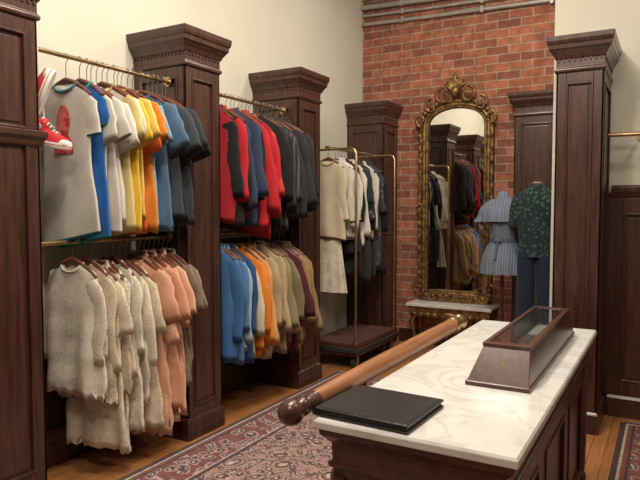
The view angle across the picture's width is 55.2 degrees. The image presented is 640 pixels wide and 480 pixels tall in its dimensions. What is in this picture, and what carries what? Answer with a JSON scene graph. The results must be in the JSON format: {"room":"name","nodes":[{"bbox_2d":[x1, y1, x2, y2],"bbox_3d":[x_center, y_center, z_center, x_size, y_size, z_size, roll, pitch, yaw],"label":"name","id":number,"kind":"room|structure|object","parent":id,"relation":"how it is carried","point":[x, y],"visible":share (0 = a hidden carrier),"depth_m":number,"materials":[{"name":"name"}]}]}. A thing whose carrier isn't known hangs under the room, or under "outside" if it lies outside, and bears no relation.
{"room":"second-hand shop","nodes":[
{"label":"second-hand shop","id":0,"kind":"room"},
{"bbox_2d":[43,241,107,400],"bbox_3d":[-1.376,0.433,3.411,0.485,0.880,0.098,2,3,24],"label":"sweater","id":1,"kind":"object","parent":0,"point":[81,280],"visible":1,"depth_m":3.37,"materials":[{"name":"fabric"}]},
{"bbox_2d":[36,0,362,335],"bbox_3d":[-1.621,-0.798,3.773,0.200,4.300,8.600,2,3,30],"label":"wall","id":2,"kind":"structure","parent":0,"point":[324,37],"depth_m":5.15,"materials":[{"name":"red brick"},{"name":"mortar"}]},
{"bbox_2d":[44,359,129,468],"bbox_3d":[-1.520,0.977,3.811,0.029,0.750,1.025,2,3,30],"label":"trim","id":3,"kind":"structure","parent":2,"relation":"attached to","point":[58,452],"depth_m":3.69,"materials":[{"name":"brown wood"}]},
{"bbox_2d":[221,236,255,395],"bbox_3d":[-0.830,0.639,4.999,0.029,1.300,0.985,2,3,30],"label":"wainscoting","id":4,"kind":"structure","parent":2,"relation":"attached to","point":[234,376],"depth_m":5.20,"materials":[{"name":"brown wood"}]},
{"bbox_2d":[47,341,639,479],"bbox_3d":[0.678,1.467,2.573,5.500,0.100,8.600,2,3,30],"label":"floor","id":5,"kind":"structure","parent":0,"point":[103,463],"depth_m":4.03,"materials":[{"name":"brown wood"}]},
{"bbox_2d":[0,0,47,479],"bbox_3d":[-1.699,0.041,2.950,0.521,2.710,0.647,2,3,30],"label":"pilaster","id":6,"kind":"object","parent":5,"relation":"on","point":[23,447],"visible":1,"depth_m":2.98,"materials":[{"name":"brown wood"}]},
{"bbox_2d":[38,68,55,113],"bbox_3d":[-1.466,-0.762,3.140,0.223,0.237,0.087,0,3,-4],"label":"sneaker","id":7,"kind":"object","parent":6,"relation":"hanging from","point":[46,79],"visible":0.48,"depth_m":3.11,"materials":[{"name":"fabric"}]},
{"bbox_2d":[39,117,72,149],"bbox_3d":[-1.413,-0.555,3.186,0.248,0.180,0.086,0,3,4],"label":"sneaker","id":8,"kind":"object","parent":6,"relation":"attached to","point":[55,140],"visible":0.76,"depth_m":3.15,"materials":[{"name":"fabric"}]},
{"bbox_2d":[37,47,171,86],"bbox_3d":[-1.257,-1.012,3.553,0.064,0.064,1.056,2,3,30],"label":"rail","id":9,"kind":"object","parent":6,"relation":"attached to","point":[42,50],"visible":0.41,"depth_m":3.53,"materials":[{"name":"gold metal"}]},
{"bbox_2d":[39,53,101,240],"bbox_3d":[-1.386,-0.491,3.364,0.491,1.060,0.065,1,3,25],"label":"t-shirt","id":10,"kind":"object","parent":9,"relation":"hanging from","point":[70,211],"visible":0.88,"depth_m":3.33,"materials":[{"name":"fabric"}]},
{"bbox_2d":[58,56,111,248],"bbox_3d":[-1.339,-0.485,3.428,0.455,1.078,0.066,1,3,25],"label":"t-shirt","id":11,"kind":"object","parent":9,"relation":"hanging from","point":[97,146],"visible":0.38,"depth_m":3.37,"materials":[{"name":"fabric"}]},
{"bbox_2d":[86,58,117,175],"bbox_3d":[-1.309,-0.567,3.468,0.557,0.918,0.072,4,5,37],"label":"t-shirt","id":12,"kind":"object","parent":9,"relation":"hanging from","point":[110,134],"visible":0.21,"depth_m":3.32,"materials":[{"name":"fabric"}]},
{"bbox_2d":[88,64,131,233],"bbox_3d":[-1.276,-0.532,3.491,0.566,0.991,0.068,1,3,31],"label":"t-shirt","id":13,"kind":"object","parent":9,"relation":"hanging from","point":[123,128],"visible":0.27,"depth_m":3.42,"materials":[{"name":"fabric"}]},
{"bbox_2d":[96,61,139,224],"bbox_3d":[-1.257,-0.562,3.525,0.597,0.933,0.070,3,4,28],"label":"t-shirt","id":14,"kind":"object","parent":9,"relation":"hanging from","point":[131,142],"visible":0.23,"depth_m":3.45,"materials":[{"name":"fabric"}]},
{"bbox_2d":[97,62,146,175],"bbox_3d":[-1.235,-0.550,3.559,0.602,0.960,0.069,3,4,22],"label":"t-shirt","id":15,"kind":"object","parent":9,"relation":"hanging from","point":[115,91],"visible":0.17,"depth_m":3.51,"materials":[{"name":"fabric"}]},
{"bbox_2d":[105,67,144,236],"bbox_3d":[-1.214,-0.518,3.582,0.585,1.029,0.071,1,3,35],"label":"t-shirt","id":16,"kind":"object","parent":9,"relation":"hanging from","point":[130,226],"visible":0.27,"depth_m":3.49,"materials":[{"name":"fabric"}]},
{"bbox_2d":[112,65,153,232],"bbox_3d":[-1.182,-0.532,3.605,0.606,1.005,0.070,1,3,35],"label":"t-shirt","id":17,"kind":"object","parent":9,"relation":"hanging from","point":[134,154],"visible":0.22,"depth_m":3.52,"materials":[{"name":"fabric"}]},
{"bbox_2d":[116,66,161,219],"bbox_3d":[-1.172,-0.548,3.644,0.605,0.975,0.066,1,3,29],"label":"t-shirt","id":18,"kind":"object","parent":9,"relation":"hanging from","point":[154,127],"visible":0.19,"depth_m":3.58,"materials":[{"name":"fabric"}]},
{"bbox_2d":[121,67,161,234],"bbox_3d":[-1.174,-0.534,3.693,0.582,1.006,0.070,3,4,27],"label":"t-shirt","id":19,"kind":"object","parent":9,"relation":"hanging from","point":[155,146],"visible":0.1,"depth_m":3.61,"materials":[{"name":"fabric"}]},
{"bbox_2d":[127,68,168,233],"bbox_3d":[-1.136,-0.540,3.711,0.597,0.999,0.070,1,3,31],"label":"t-shirt","id":20,"kind":"object","parent":9,"relation":"hanging from","point":[152,209],"visible":0.24,"depth_m":3.64,"materials":[{"name":"fabric"}]},
{"bbox_2d":[131,70,172,231],"bbox_3d":[-1.118,-0.548,3.737,0.624,0.982,0.070,3,4,34],"label":"t-shirt","id":21,"kind":"object","parent":9,"relation":"hanging from","point":[170,139],"visible":0.14,"depth_m":3.62,"materials":[{"name":"fabric"}]},
{"bbox_2d":[137,70,189,230],"bbox_3d":[-1.062,-0.546,3.759,0.655,0.992,0.071,0,3,26],"label":"t-shirt","id":22,"kind":"object","parent":9,"relation":"hanging from","point":[176,125],"visible":0.31,"depth_m":3.70,"materials":[{"name":"fabric"}]},
{"bbox_2d":[150,74,201,218],"bbox_3d":[-1.016,-0.573,3.859,0.654,0.948,0.068,0,3,24],"label":"t-shirt","id":23,"kind":"object","parent":9,"relation":"hanging from","point":[178,212],"visible":0.28,"depth_m":3.80,"materials":[{"name":"fabric"}]},
{"bbox_2d":[155,75,204,220],"bbox_3d":[-0.999,-0.585,3.887,0.669,0.926,0.071,2,3,28],"label":"t-shirt","id":24,"kind":"object","parent":9,"relation":"hanging from","point":[198,151],"visible":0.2,"depth_m":3.81,"materials":[{"name":"fabric"}]},
{"bbox_2d":[160,76,207,226],"bbox_3d":[-0.972,-0.564,3.914,0.661,0.973,0.068,0,2,30],"label":"t-shirt","id":25,"kind":"object","parent":9,"relation":"hanging from","point":[185,168],"visible":0.16,"depth_m":3.84,"materials":[{"name":"fabric"}]},
{"bbox_2d":[164,77,210,214],"bbox_3d":[-0.962,-0.606,3.952,0.636,0.894,0.070,0,3,28],"label":"t-shirt","id":26,"kind":"object","parent":9,"relation":"hanging from","point":[206,153],"visible":0.08,"depth_m":3.85,"materials":[{"name":"fabric"}]},
{"bbox_2d":[42,232,173,245],"bbox_3d":[-1.257,0.001,3.606,0.064,0.064,1.056,2,3,30],"label":"rail","id":27,"kind":"object","parent":6,"relation":"attached to","point":[170,234],"visible":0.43,"depth_m":3.63,"materials":[{"name":"gold metal"}]},
{"bbox_2d":[55,240,107,385],"bbox_3d":[-1.362,0.412,3.450,0.486,0.842,0.104,3,4,33],"label":"blouse","id":28,"kind":"object","parent":27,"relation":"hanging from","point":[105,349],"visible":0.1,"depth_m":3.34,"materials":[{"name":"fabric"}]},
{"bbox_2d":[58,244,121,405],"bbox_3d":[-1.337,0.460,3.496,0.484,0.942,0.099,1,3,24],"label":"blouse","id":29,"kind":"object","parent":27,"relation":"hanging from","point":[113,366],"visible":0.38,"depth_m":3.42,"materials":[{"name":"fabric"}]},
{"bbox_2d":[65,244,132,453],"bbox_3d":[-1.284,0.603,3.537,0.540,1.233,0.096,0,3,25],"label":"dress","id":30,"kind":"object","parent":27,"relation":"hanging from","point":[98,420],"visible":0.35,"depth_m":3.51,"materials":[{"name":"fabric"}]},
{"bbox_2d":[81,242,131,451],"bbox_3d":[-1.279,0.611,3.638,0.474,1.258,0.096,2,4,34],"label":"dress","id":31,"kind":"object","parent":27,"relation":"hanging from","point":[112,264],"visible":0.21,"depth_m":3.54,"materials":[{"name":"fabric"}]},
{"bbox_2d":[94,243,137,393],"bbox_3d":[-1.280,0.440,3.572,0.502,0.911,0.102,0,3,24],"label":"blouse","id":32,"kind":"object","parent":27,"relation":"hanging from","point":[128,366],"visible":0.18,"depth_m":3.50,"materials":[{"name":"fabric"}]},
{"bbox_2d":[108,237,144,431],"bbox_3d":[-1.232,0.564,3.661,0.506,1.168,0.107,1,3,31],"label":"dress","id":33,"kind":"object","parent":27,"relation":"hanging from","point":[136,399],"visible":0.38,"depth_m":3.56,"materials":[{"name":"fabric"}]},
{"bbox_2d":[114,237,157,402],"bbox_3d":[-1.185,0.469,3.694,0.537,0.980,0.095,2,3,27],"label":"blouse","id":34,"kind":"object","parent":27,"relation":"hanging from","point":[149,358],"visible":0.27,"depth_m":3.58,"materials":[{"name":"fabric"}]},
{"bbox_2d":[124,236,167,429],"bbox_3d":[-1.156,0.558,3.742,0.561,1.164,0.104,0,3,25],"label":"dress","id":35,"kind":"object","parent":27,"relation":"hanging from","point":[153,410],"visible":0.27,"depth_m":3.67,"materials":[{"name":"fabric"}]},
{"bbox_2d":[123,236,181,426],"bbox_3d":[-1.105,0.574,3.774,0.639,1.201,0.101,1,3,26],"label":"dress","id":36,"kind":"object","parent":27,"relation":"hanging from","point":[170,310],"visible":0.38,"depth_m":3.69,"materials":[{"name":"fabric"}]},
{"bbox_2d":[129,236,180,436],"bbox_3d":[-1.095,0.602,3.806,0.620,1.258,0.110,2,3,31],"label":"dress","id":37,"kind":"object","parent":27,"relation":"hanging from","point":[172,337],"visible":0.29,"depth_m":3.71,"materials":[{"name":"fabric"}]},
{"bbox_2d":[141,235,181,421],"bbox_3d":[-1.078,0.566,3.892,0.590,1.196,0.097,3,4,36],"label":"dress","id":38,"kind":"object","parent":27,"relation":"hanging from","point":[176,415],"visible":0.12,"depth_m":3.79,"materials":[{"name":"fabric"}]},
{"bbox_2d":[142,235,191,411],"bbox_3d":[-1.058,0.516,3.828,0.656,1.090,0.096,0,3,28],"label":"dress","id":39,"kind":"object","parent":27,"relation":"hanging from","point":[176,379],"visible":0.2,"depth_m":3.75,"materials":[{"name":"fabric"}]},
{"bbox_2d":[152,235,190,415],"bbox_3d":[-1.037,0.543,3.913,0.595,1.153,0.094,0,2,34],"label":"dress","id":40,"kind":"object","parent":27,"relation":"hanging from","point":[185,324],"visible":0.19,"depth_m":3.80,"materials":[{"name":"fabric"}]},
{"bbox_2d":[151,235,196,367],"bbox_3d":[-1.008,0.453,3.941,0.656,0.973,0.097,3,4,36],"label":"dress","id":41,"kind":"object","parent":27,"relation":"hanging from","point":[183,276],"visible":0.17,"depth_m":3.79,"materials":[{"name":"fabric"}]},
{"bbox_2d":[162,234,204,386],"bbox_3d":[-0.977,0.483,3.959,0.657,1.036,0.103,2,4,37],"label":"lace top","id":42,"kind":"object","parent":27,"relation":"hanging from","point":[193,282],"visible":0.23,"depth_m":3.86,"materials":[{"name":"fabric"}]},
{"bbox_2d":[159,234,207,369],"bbox_3d":[-0.975,0.448,4.014,0.631,0.974,0.099,2,3,32],"label":"lace top","id":43,"kind":"object","parent":27,"relation":"hanging from","point":[172,251],"visible":0.14,"depth_m":3.91,"materials":[{"name":"fabric"}]},
{"bbox_2d":[126,23,231,441],"bbox_3d":[-0.956,-0.027,4.245,0.521,2.710,0.477,2,3,30],"label":"pilaster","id":44,"kind":"object","parent":5,"relation":"on","point":[191,56],"visible":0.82,"depth_m":4.13,"materials":[{"name":"brown wood"}]},
{"bbox_2d":[219,93,285,113],"bbox_3d":[-0.566,-1.075,4.757,0.064,0.064,1.016,2,3,30],"label":"rail","id":45,"kind":"object","parent":44,"relation":"attached to","point":[282,110],"visible":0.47,"depth_m":4.84,"materials":[{"name":"gold metal"}]},
{"bbox_2d":[219,104,243,223],"bbox_3d":[-0.761,-0.596,4.402,0.550,0.958,0.089,2,4,32],"label":"shirt","id":46,"kind":"object","parent":45,"relation":"hanging from","point":[231,178],"visible":0.27,"depth_m":4.31,"materials":[{"name":"fabric"}]},
{"bbox_2d":[220,104,249,227],"bbox_3d":[-0.738,-0.580,4.440,0.538,0.995,0.083,0,3,29],"label":"jacket","id":47,"kind":"object","parent":45,"relation":"hanging from","point":[242,132],"visible":0.16,"depth_m":4.32,"materials":[{"name":"fabric"}]},
{"bbox_2d":[219,96,252,211],"bbox_3d":[-0.715,-0.632,4.478,0.558,0.894,0.089,1,3,33],"label":"jacket","id":48,"kind":"object","parent":45,"relation":"hanging from","point":[247,205],"visible":0.03,"depth_m":4.35,"materials":[{"name":"fabric"}]},
{"bbox_2d":[225,93,257,218],"bbox_3d":[-0.681,-0.599,4.521,0.582,0.964,0.084,3,4,34],"label":"shirt","id":49,"kind":"object","parent":45,"relation":"hanging from","point":[254,182],"visible":0.12,"depth_m":4.38,"materials":[{"name":"fabric"}]},
{"bbox_2d":[229,94,268,226],"bbox_3d":[-0.633,-0.588,4.556,0.592,0.992,0.091,0,2,29],"label":"jacket","id":50,"kind":"object","parent":45,"relation":"hanging from","point":[255,129],"visible":0.24,"depth_m":4.44,"materials":[{"name":"fabric"}]},
{"bbox_2d":[228,98,281,238],"bbox_3d":[-0.565,-0.552,4.738,0.589,1.082,0.093,2,3,18],"label":"jacket","id":51,"kind":"object","parent":45,"relation":"hanging from","point":[262,233],"visible":0.2,"depth_m":4.69,"materials":[{"name":"fabric"}]},
{"bbox_2d":[238,96,279,228],"bbox_3d":[-0.586,-0.583,4.639,0.613,1.009,0.089,0,3,22],"label":"shirt","id":52,"kind":"object","parent":45,"relation":"hanging from","point":[271,204],"visible":0.2,"depth_m":4.55,"materials":[{"name":"fabric"}]},
{"bbox_2d":[250,100,293,224],"bbox_3d":[-0.489,-0.599,4.813,0.606,0.996,0.093,0,3,19],"label":"jacket","id":53,"kind":"object","parent":45,"relation":"hanging from","point":[287,171],"visible":0.27,"depth_m":4.72,"materials":[{"name":"fabric"}]},
{"bbox_2d":[256,101,296,232],"bbox_3d":[-0.463,-0.577,4.854,0.619,1.043,0.087,1,3,23],"label":"jacket","id":54,"kind":"object","parent":45,"relation":"hanging from","point":[290,204],"visible":0.14,"depth_m":4.76,"materials":[{"name":"fabric"}]},
{"bbox_2d":[260,102,298,219],"bbox_3d":[-0.446,-0.628,4.898,0.605,0.946,0.092,1,3,23],"label":"shirt","id":55,"kind":"object","parent":45,"relation":"hanging from","point":[293,213],"visible":0.08,"depth_m":4.81,"materials":[{"name":"fabric"}]},
{"bbox_2d":[264,103,302,229],"bbox_3d":[-0.416,-0.592,4.935,0.626,1.022,0.084,2,3,26],"label":"jacket","id":56,"kind":"object","parent":45,"relation":"hanging from","point":[295,154],"visible":0.12,"depth_m":4.82,"materials":[{"name":"fabric"}]},
{"bbox_2d":[267,104,307,216],"bbox_3d":[-0.398,-0.638,4.980,0.637,0.935,0.093,2,4,18],"label":"jacket","id":57,"kind":"object","parent":45,"relation":"hanging from","point":[302,205],"visible":0.09,"depth_m":4.90,"materials":[{"name":"fabric"}]},
{"bbox_2d":[270,105,307,218],"bbox_3d":[-0.383,-0.643,5.030,0.608,0.930,0.084,2,3,18],"label":"shirt","id":58,"kind":"object","parent":45,"relation":"hanging from","point":[301,148],"visible":0.11,"depth_m":4.94,"materials":[{"name":"fabric"}]},
{"bbox_2d":[274,106,318,206],"bbox_3d":[-0.322,-0.641,5.051,0.691,0.934,0.083,2,4,23],"label":"jacket","id":59,"kind":"object","parent":45,"relation":"hanging from","point":[311,193],"visible":0.23,"depth_m":4.95,"materials":[{"name":"fabric"}]},
{"bbox_2d":[280,107,316,211],"bbox_3d":[-0.305,-0.656,5.153,0.620,0.916,0.084,2,4,18],"label":"shirt","id":60,"kind":"object","parent":45,"relation":"hanging from","point":[309,140],"visible":0.08,"depth_m":5.07,"materials":[{"name":"fabric"}]},
{"bbox_2d":[221,229,286,234],"bbox_3d":[-0.566,-0.062,4.810,0.064,0.064,1.016,2,3,30],"label":"rail","id":61,"kind":"object","parent":44,"relation":"attached to","point":[282,230],"visible":0.18,"depth_m":4.65,"materials":[{"name":"gold metal"}]},
{"bbox_2d":[221,244,245,362],"bbox_3d":[-0.769,0.405,4.455,0.554,0.933,0.092,3,4,29],"label":"shirt","id":62,"kind":"object","parent":61,"relation":"hanging from","point":[233,295],"visible":0.39,"depth_m":4.36,"materials":[{"name":"fabric"}]},
{"bbox_2d":[221,243,249,364],"bbox_3d":[-0.747,0.419,4.500,0.536,0.967,0.094,2,3,25],"label":"shirt","id":63,"kind":"object","parent":61,"relation":"hanging from","point":[245,275],"visible":0.12,"depth_m":4.40,"materials":[{"name":"fabric"}]},
{"bbox_2d":[221,231,253,350],"bbox_3d":[-0.718,0.368,4.535,0.550,0.868,0.087,2,4,31],"label":"shirt","id":64,"kind":"object","parent":61,"relation":"hanging from","point":[247,336],"visible":0.12,"depth_m":4.42,"materials":[{"name":"fabric"}]},
{"bbox_2d":[223,231,257,362],"bbox_3d":[-0.696,0.417,4.581,0.546,0.971,0.088,2,3,27],"label":"shirt","id":65,"kind":"object","parent":61,"relation":"hanging from","point":[249,354],"visible":0.19,"depth_m":4.47,"materials":[{"name":"fabric"}]},
{"bbox_2d":[228,231,264,355],"bbox_3d":[-0.664,0.430,4.622,0.584,1.000,0.097,3,4,26],"label":"shirt","id":66,"kind":"object","parent":61,"relation":"hanging from","point":[260,314],"visible":0.1,"depth_m":4.50,"materials":[{"name":"fabric"}]},
{"bbox_2d":[234,231,270,350],"bbox_3d":[-0.622,0.383,4.651,0.574,0.911,0.093,0,3,26],"label":"shirt","id":67,"kind":"object","parent":61,"relation":"hanging from","point":[259,340],"visible":0.2,"depth_m":4.55,"materials":[{"name":"fabric"}]},
{"bbox_2d":[239,230,274,357],"bbox_3d":[-0.604,0.408,4.698,0.611,0.964,0.090,3,4,26],"label":"shirt","id":68,"kind":"object","parent":61,"relation":"hanging from","point":[269,338],"visible":0.09,"depth_m":4.60,"materials":[{"name":"fabric"}]},
{"bbox_2d":[236,230,279,345],"bbox_3d":[-0.564,0.368,4.736,0.610,0.889,0.090,2,3,28],"label":"shirt","id":69,"kind":"object","parent":61,"relation":"hanging from","point":[260,256],"visible":0.16,"depth_m":4.62,"materials":[{"name":"fabric"}]},
{"bbox_2d":[241,235,282,358],"bbox_3d":[-0.545,0.426,4.780,0.605,1.010,0.088,1,3,30],"label":"shirt","id":70,"kind":"object","parent":61,"relation":"hanging from","point":[277,285],"visible":0.23,"depth_m":4.64,"materials":[{"name":"fabric"}]},
{"bbox_2d":[250,240,292,337],"bbox_3d":[-0.493,0.368,4.865,0.595,0.902,0.095,0,3,21],"label":"jacket","id":71,"kind":"object","parent":61,"relation":"hanging from","point":[286,328],"visible":0.16,"depth_m":4.77,"materials":[{"name":"fabric"}]},
{"bbox_2d":[259,237,298,353],"bbox_3d":[-0.463,0.406,4.904,0.649,0.980,0.094,3,4,18],"label":"jacket","id":72,"kind":"object","parent":61,"relation":"hanging from","point":[291,301],"visible":0.16,"depth_m":4.82,"materials":[{"name":"fabric"}]},
{"bbox_2d":[264,241,299,353],"bbox_3d":[-0.439,0.406,4.942,0.643,0.986,0.096,2,4,26],"label":"jacket","id":73,"kind":"object","parent":61,"relation":"hanging from","point":[297,329],"visible":0.16,"depth_m":4.85,"materials":[{"name":"fabric"}]},
{"bbox_2d":[270,242,304,341],"bbox_3d":[-0.412,0.369,4.987,0.630,0.918,0.092,1,3,23],"label":"jacket","id":74,"kind":"object","parent":61,"relation":"hanging from","point":[298,292],"visible":0.16,"depth_m":4.87,"materials":[{"name":"fabric"}]},
{"bbox_2d":[273,234,315,352],"bbox_3d":[-0.348,0.421,5.067,0.656,1.029,0.094,1,3,18],"label":"jacket","id":75,"kind":"object","parent":61,"relation":"hanging from","point":[309,308],"visible":0.2,"depth_m":4.99,"materials":[{"name":"fabric"}]},
{"bbox_2d":[278,233,316,344],"bbox_3d":[-0.322,0.382,5.102,0.650,0.956,0.090,1,3,25],"label":"jacket","id":76,"kind":"object","parent":61,"relation":"hanging from","point":[312,319],"visible":0.16,"depth_m":5.00,"materials":[{"name":"fabric"}]},
{"bbox_2d":[282,230,323,339],"bbox_3d":[-0.280,0.394,5.202,0.665,0.988,0.089,2,3,18],"label":"jacket","id":77,"kind":"object","parent":61,"relation":"hanging from","point":[317,326],"visible":0.19,"depth_m":5.12,"materials":[{"name":"fabric"}]},
{"bbox_2d":[118,371,383,479],"bbox_3d":[-0.630,1.407,2.639,1.720,0.012,6.320,2,3,30],"label":"rug","id":78,"kind":"object","parent":5,"relation":"on","point":[257,446],"visible":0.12,"depth_m":3.80,"materials":[{"name":"carpet"}]},
{"bbox_2d":[248,66,329,388],"bbox_3d":[-0.266,-0.090,5.439,0.531,2.710,0.497,2,3,30],"label":"pilaster","id":79,"kind":"object","parent":5,"relation":"on","point":[299,90],"visible":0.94,"depth_m":5.29,"materials":[{"name":"brown wood"}]},
{"bbox_2d":[320,146,398,368],"bbox_3d":[0.348,0.157,6.259,0.548,2.132,1.100,2,3,30],"label":"rack","id":80,"kind":"object","parent":5,"relation":"on","point":[355,340],"visible":0.77,"depth_m":6.09,"materials":[{"name":"gold metal"}]},
{"bbox_2d":[320,237,347,292],"bbox_3d":[0.091,0.225,5.854,0.400,0.538,0.124,2,3,30],"label":"skirt","id":81,"kind":"object","parent":80,"relation":"hanging from","point":[332,274],"visible":0.69,"depth_m":5.79,"materials":[{"name":"fabric"}]},
{"bbox_2d":[320,146,348,240],"bbox_3d":[0.080,-0.444,5.792,0.474,0.897,0.093,2,4,35],"label":"jacket","id":82,"kind":"object","parent":80,"relation":"hanging from","point":[333,179],"visible":0.68,"depth_m":5.74,"materials":[{"name":"fabric"}]},
{"bbox_2d":[321,147,360,239],"bbox_3d":[0.174,-0.454,5.981,0.490,0.897,0.095,2,4,27],"label":"shirt","id":83,"kind":"object","parent":80,"relation":"hanging from","point":[349,232],"visible":0.13,"depth_m":5.88,"materials":[{"name":"fabric"}]},
{"bbox_2d":[333,147,357,228],"bbox_3d":[0.158,-0.490,5.905,0.481,0.818,0.091,0,3,36],"label":"shirt","id":84,"kind":"object","parent":80,"relation":"hanging from","point":[349,192],"visible":0.25,"depth_m":5.79,"materials":[{"name":"fabric"}]},
{"bbox_2d":[333,152,362,254],"bbox_3d":[0.205,-0.378,6.040,0.490,1.056,0.098,3,4,31],"label":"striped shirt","id":85,"kind":"object","parent":80,"relation":"hanging from","point":[348,246],"visible":0.2,"depth_m":5.96,"materials":[{"name":"fabric"}]},
{"bbox_2d":[336,153,365,277],"bbox_3d":[0.246,-0.259,6.098,0.492,1.299,0.094,1,3,36],"label":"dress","id":86,"kind":"object","parent":80,"relation":"hanging from","point":[349,259],"visible":0.18,"depth_m":6.00,"materials":[{"name":"fabric"}]},
{"bbox_2d":[347,151,370,246],"bbox_3d":[0.279,-0.413,6.148,0.492,0.997,0.091,1,3,21],"label":"shirt","id":87,"kind":"object","parent":80,"relation":"hanging from","point":[365,230],"visible":0.14,"depth_m":6.06,"materials":[{"name":"fabric"}]},
{"bbox_2d":[346,154,374,283],"bbox_3d":[0.324,-0.236,6.207,0.513,1.357,0.089,0,3,28],"label":"dress","id":88,"kind":"object","parent":80,"relation":"hanging from","point":[366,250],"visible":0.27,"depth_m":6.12,"materials":[{"name":"fabric"}]},
{"bbox_2d":[359,151,378,239],"bbox_3d":[0.398,-0.444,6.379,0.462,0.960,0.095,3,4,25],"label":"shirt","id":89,"kind":"object","parent":80,"relation":"hanging from","point":[375,179],"visible":0.16,"depth_m":6.29,"materials":[{"name":"fabric"}]},
{"bbox_2d":[362,152,380,281],"bbox_3d":[0.424,-0.251,6.452,0.480,1.353,0.099,4,5,36],"label":"coat","id":90,"kind":"object","parent":80,"relation":"hanging from","point":[373,242],"visible":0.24,"depth_m":6.35,"materials":[{"name":"fabric"}]},
{"bbox_2d":[364,152,386,269],"bbox_3d":[0.479,-0.305,6.493,0.482,1.248,0.096,1,3,25],"label":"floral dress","id":91,"kind":"object","parent":80,"relation":"hanging from","point":[383,209],"visible":0.19,"depth_m":6.43,"materials":[{"name":"fabric"}]},
{"bbox_2d":[367,156,388,274],"bbox_3d":[0.512,-0.283,6.550,0.497,1.299,0.092,0,3,30],"label":"coat","id":92,"kind":"object","parent":80,"relation":"hanging from","point":[384,217],"visible":0.21,"depth_m":6.45,"materials":[{"name":"fabric"}]},
{"bbox_2d":[345,100,402,346],"bbox_3d":[0.611,-0.171,6.988,0.511,2.710,0.461,2,3,30],"label":"pilaster","id":93,"kind":"object","parent":5,"relation":"on","point":[372,127],"visible":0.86,"depth_m":6.86,"materials":[{"name":"brown wood"}]},
{"bbox_2d":[406,299,498,336],"bbox_3d":[1.434,0.953,6.658,0.930,0.522,0.339,2,3,30],"label":"console table","id":94,"kind":"object","parent":5,"relation":"on","point":[418,308],"visible":0.63,"depth_m":6.55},
{"bbox_2d":[314,320,596,479],"bbox_3d":[0.728,0.965,2.599,0.615,0.900,1.940,2,3,30],"label":"counter","id":95,"kind":"object","parent":5,"relation":"on","point":[479,433],"depth_m":1.97,"materials":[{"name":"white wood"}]},
{"bbox_2d":[277,314,466,425],"bbox_3d":[0.364,0.510,2.590,0.152,0.134,1.795,2,3,30],"label":"wooden pole","id":96,"kind":"object","parent":95,"relation":"on","point":[291,412],"visible":0.96,"depth_m":2.29,"materials":[{"name":"brown wood"}]},
{"bbox_2d":[312,385,443,434],"bbox_3d":[0.189,0.533,1.957,0.324,0.029,0.290,2,4,32],"label":"leather folder","id":97,"kind":"object","parent":95,"relation":"on","point":[384,409],"visible":1,"depth_m":1.91,"materials":[{"name":"leather"}]},
{"bbox_2d":[465,306,574,393],"bbox_3d":[0.920,0.436,2.692,0.230,0.145,1.152,2,3,30],"label":"display case","id":98,"kind":"object","parent":95,"relation":"on","point":[517,356],"visible":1,"depth_m":2.30,"materials":[{"name":"red wood"}]},
{"bbox_2d":[474,191,517,321],"bbox_3d":[1.767,0.385,5.931,0.582,1.710,0.352,2,3,30],"label":"mannequin","id":99,"kind":"object","parent":5,"relation":"on","point":[499,257],"visible":0.73,"depth_m":5.81},
{"bbox_2d":[508,182,551,317],"bbox_3d":[1.994,0.359,5.661,0.290,1.790,0.472,-2,4,-35],"label":"mannequin","id":100,"kind":"object","parent":5,"relation":"on","point":[530,209],"visible":0.66,"depth_m":5.57},
{"bbox_2d":[507,89,553,321],"bbox_3d":[2.186,-0.130,6.214,0.547,2.710,0.241,2,3,30],"label":"pilaster","id":101,"kind":"object","parent":5,"relation":"on","point":[533,110],"visible":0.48,"depth_m":6.13,"materials":[{"name":"brown wood"}]},
{"bbox_2d":[546,28,621,435],"bbox_3d":[1.875,-0.035,4.395,0.427,2.710,0.611,2,3,30],"label":"pilaster","id":102,"kind":"object","parent":5,"relation":"on","point":[586,62],"visible":0.81,"depth_m":4.17,"materials":[{"name":"brown wood"}]},
{"bbox_2d":[608,421,639,479],"bbox_3d":[1.795,1.437,2.075,1.670,0.012,4.550,2,3,30],"label":"rug","id":103,"kind":"object","parent":5,"relation":"on","point":[625,465],"visible":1,"depth_m":3.82,"materials":[{"name":"carpet"}]},
{"bbox_2d":[362,0,554,340],"bbox_3d":[1.594,-0.955,6.767,2.400,4.300,0.200,2,3,30],"label":"brick wall","id":104,"kind":"structure","parent":0,"point":[500,52],"depth_m":6.72,"materials":[{"name":"brick"}]},
{"bbox_2d":[399,327,458,344],"bbox_3d":[1.474,1.115,6.817,1.270,0.160,0.018,2,3,30],"label":"baseboard","id":105,"kind":"structure","parent":104,"relation":"attached to","point":[405,334],"depth_m":7.07,"materials":[{"name":"brown wood"}]},
{"bbox_2d":[413,73,497,304],"bbox_3d":[1.466,-0.557,6.655,0.939,2.487,0.152,2,3,30],"label":"gilt mirror","id":106,"kind":"object","parent":104,"relation":"attached to","point":[456,148],"visible":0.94,"depth_m":6.68,"materials":[{"name":"gilded wood"},{"name":"mirror glass"}]},
{"bbox_2d":[361,0,554,26],"bbox_3d":[1.517,-2.593,6.567,2.362,0.403,0.073,2,3,30],"label":"conduit pipes","id":107,"kind":"object","parent":104,"relation":"attached to","point":[402,3],"visible":1,"depth_m":6.76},
{"bbox_2d":[549,0,639,306],"bbox_3d":[3.504,-0.852,4.783,2.910,4.300,1.750,2,3,30],"label":"wall","id":108,"kind":"structure","parent":0,"point":[571,16],"depth_m":4.51,"materials":[{"name":"paint"}]},
{"bbox_2d":[604,185,639,419],"bbox_3d":[3.127,0.484,4.001,2.280,1.715,0.098,2,3,30],"label":"wainscoting","id":109,"kind":"structure","parent":108,"relation":"attached to","point":[622,328],"depth_m":4.50,"materials":[{"name":"brown wood"}]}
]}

